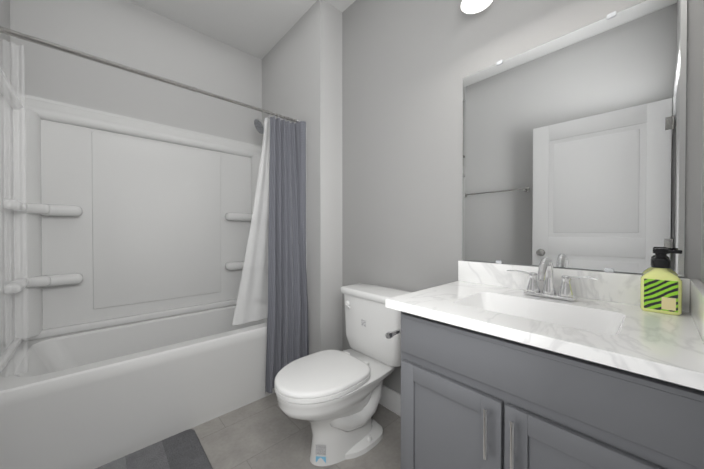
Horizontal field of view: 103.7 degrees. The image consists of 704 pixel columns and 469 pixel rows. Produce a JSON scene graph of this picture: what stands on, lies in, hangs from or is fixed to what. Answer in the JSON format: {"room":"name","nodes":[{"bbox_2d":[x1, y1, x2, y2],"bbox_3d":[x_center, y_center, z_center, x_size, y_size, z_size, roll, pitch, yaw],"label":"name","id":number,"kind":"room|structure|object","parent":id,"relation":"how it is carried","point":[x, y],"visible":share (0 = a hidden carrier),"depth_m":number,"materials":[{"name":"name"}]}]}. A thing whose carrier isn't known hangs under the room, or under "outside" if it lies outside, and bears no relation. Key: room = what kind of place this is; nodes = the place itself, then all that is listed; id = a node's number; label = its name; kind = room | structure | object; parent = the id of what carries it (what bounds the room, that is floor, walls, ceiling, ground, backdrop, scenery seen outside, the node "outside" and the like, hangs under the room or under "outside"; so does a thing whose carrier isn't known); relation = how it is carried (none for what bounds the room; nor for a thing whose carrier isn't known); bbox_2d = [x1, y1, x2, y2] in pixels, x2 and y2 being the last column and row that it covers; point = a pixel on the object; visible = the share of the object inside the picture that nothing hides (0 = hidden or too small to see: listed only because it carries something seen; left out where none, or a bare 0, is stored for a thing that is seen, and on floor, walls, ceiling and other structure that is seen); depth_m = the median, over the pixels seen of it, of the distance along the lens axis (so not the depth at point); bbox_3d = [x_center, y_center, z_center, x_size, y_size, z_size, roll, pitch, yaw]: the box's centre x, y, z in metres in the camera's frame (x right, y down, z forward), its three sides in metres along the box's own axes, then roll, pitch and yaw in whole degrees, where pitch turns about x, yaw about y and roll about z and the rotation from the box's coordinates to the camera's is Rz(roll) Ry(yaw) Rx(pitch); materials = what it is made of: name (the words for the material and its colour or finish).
{"room":"bathroom","nodes":[
{"label":"bathroom","id":0,"kind":"room"},
{"bbox_2d":[0,0,10,80],"bbox_3d":[-1.138,-0.265,0.599,0.120,2.740,2.850,0,1,-42],"label":"wall","id":1,"kind":"structure","parent":0,"point":[4,13],"depth_m":1.51,"materials":[{"name":"grey paint"}]},
{"bbox_2d":[0,26,301,122],"bbox_3d":[-0.955,-0.854,1.606,1.512,0.048,0.048,0,1,-42],"label":"curtain rod","id":2,"kind":"object","parent":1,"relation":"attached to","point":[25,37],"visible":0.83,"depth_m":1.40,"materials":[{"name":"silver metal"}]},
{"bbox_2d":[0,40,269,377],"bbox_3d":[-0.976,-0.111,1.634,1.389,1.429,0.030,0,1,-42],"label":"curtain liner","id":3,"kind":"object","parent":2,"relation":"hanging from","point":[248,256],"visible":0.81,"depth_m":1.21,"materials":[{"name":"white plastic"}]},
{"bbox_2d":[10,0,261,145],"bbox_3d":[-1.379,-0.280,2.225,1.715,2.740,0.120,0,1,-42],"label":"wall","id":4,"kind":"structure","parent":0,"point":[128,33],"depth_m":1.98,"materials":[{"name":"grey paint"}]},
{"bbox_2d":[127,0,355,58],"bbox_3d":[-0.460,-1.690,1.204,1.975,0.100,2.870,0,1,-42],"label":"ceiling","id":5,"kind":"structure","parent":0,"point":[259,29],"depth_m":2.09,"materials":[{"name":"grey paint"}]},
{"bbox_2d":[191,393,400,468],"bbox_3d":[-0.460,1.149,1.230,1.975,0.100,2.870,0,1,-42],"label":"floor","id":6,"kind":"structure","parent":0,"point":[266,432],"depth_m":1.47,"materials":[{"name":"tile"}]},
{"bbox_2d":[0,66,306,468],"bbox_3d":[-1.153,0.134,1.832,1.511,1.919,0.769,0,1,-42],"label":"bathtub","id":7,"kind":"object","parent":6,"relation":"on","point":[137,236],"visible":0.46,"depth_m":1.75,"materials":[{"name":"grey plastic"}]},
{"bbox_2d":[95,429,212,468],"bbox_3d":[-1.001,1.089,1.122,0.740,0.021,0.480,0,1,-42],"label":"bath mat","id":8,"kind":"object","parent":6,"relation":"on","point":[183,450],"visible":0.94,"depth_m":1.34,"materials":[{"name":"grey fabric"}]},
{"bbox_2d":[274,283,411,465],"bbox_3d":[-0.043,0.713,1.463,0.756,0.768,0.472,0,1,-42],"label":"toilet","id":9,"kind":"object","parent":6,"relation":"on","point":[333,397],"visible":0.96,"depth_m":1.38,"materials":[{"name":"white ceramic"}]},
{"bbox_2d":[385,260,703,468],"bbox_3d":[0.584,0.618,0.923,0.576,0.968,0.753,0,1,-42],"label":"bathroom vanity","id":10,"kind":"object","parent":6,"relation":"on","point":[500,369],"visible":1,"depth_m":0.73,"materials":[{"name":"grey"}]},
{"bbox_2d":[385,329,400,338],"bbox_3d":[0.178,0.381,1.060,0.096,0.044,0.058,0,1,-42],"label":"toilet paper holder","id":11,"kind":"object","parent":10,"relation":"attached to","point":[389,335],"visible":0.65,"depth_m":1.05,"materials":[{"name":"silver metal"}]},
{"bbox_2d":[507,257,598,300],"bbox_3d":[0.704,0.159,1.003,0.147,0.151,0.282,0,1,-42],"label":"faucet","id":12,"kind":"object","parent":10,"relation":"on","point":[545,274],"visible":1,"depth_m":1.01,"materials":[{"name":"silver metal"}]},
{"bbox_2d":[640,248,681,314],"bbox_3d":[0.941,0.139,0.843,0.057,0.193,0.084,0,1,-42],"label":"soap dispenser","id":13,"kind":"object","parent":10,"relation":"on","point":[660,287],"visible":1,"depth_m":0.83,"materials":[{"name":"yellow plastic"}]},
{"bbox_2d":[262,0,341,354],"bbox_3d":[-0.463,-0.281,2.344,0.200,2.740,0.940,0,1,-42],"label":"wall","id":14,"kind":"structure","parent":0,"point":[302,69],"depth_m":2.01,"materials":[{"name":"grey paint"}]},
{"bbox_2d":[254,118,282,133],"bbox_3d":[-0.676,-0.897,2.250,0.234,0.183,0.128,0,1,-42],"label":"shower head","id":15,"kind":"object","parent":14,"relation":"attached to","point":[259,124],"visible":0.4,"depth_m":2.19},
{"bbox_2d":[342,0,703,393],"bbox_3d":[0.218,-0.276,1.835,0.120,2.740,2.850,0,1,-42],"label":"wall","id":16,"kind":"structure","parent":0,"point":[408,66],"depth_m":1.55,"materials":[{"name":"grey paint"}]},
{"bbox_2d":[379,385,400,416],"bbox_3d":[0.228,1.030,1.734,0.017,0.130,0.909,0,1,-42],"label":"baseboard","id":17,"kind":"structure","parent":16,"relation":"attached to","point":[390,399],"depth_m":1.69,"materials":[{"name":"white"}]},
{"bbox_2d":[461,0,492,13],"bbox_3d":[0.718,-1.096,1.044,0.195,0.186,0.640,0,1,-42],"label":"sconce","id":18,"kind":"object","parent":16,"relation":"attached to","point":[472,6],"visible":1,"depth_m":1.24,"materials":[{"name":"white glass"}]},
{"bbox_2d":[462,0,686,276],"bbox_3d":[0.788,-0.323,1.111,0.010,0.911,0.708,0,1,-42],"label":"mirror","id":19,"kind":"object","parent":16,"relation":"attached to","point":[574,149],"visible":1,"depth_m":1.02,"materials":[{"name":"mirror"}]},
{"bbox_2d":[701,62,703,283],"bbox_3d":[0.460,-0.261,0.208,1.715,2.740,0.120,0,1,-42],"label":"wall","id":20,"kind":"structure","parent":0,"point":[702,256],"depth_m":0.81,"materials":[{"name":"grey paint"}]},
{"bbox_3d":[-0.516,-0.851,2.006,0.180,0.043,0.043,0,1,-42],"label":"curtain rings","id":21,"kind":"object","parent":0,"visible":0},
{"bbox_2d":[265,116,308,393],"bbox_3d":[-0.476,0.102,1.942,0.340,1.861,0.167,0,1,-42],"label":"shower curtain","id":22,"kind":"object","parent":21,"relation":"hanging from","point":[287,331],"visible":0.83,"depth_m":1.95,"materials":[{"name":"grey fabric"}]}
]}

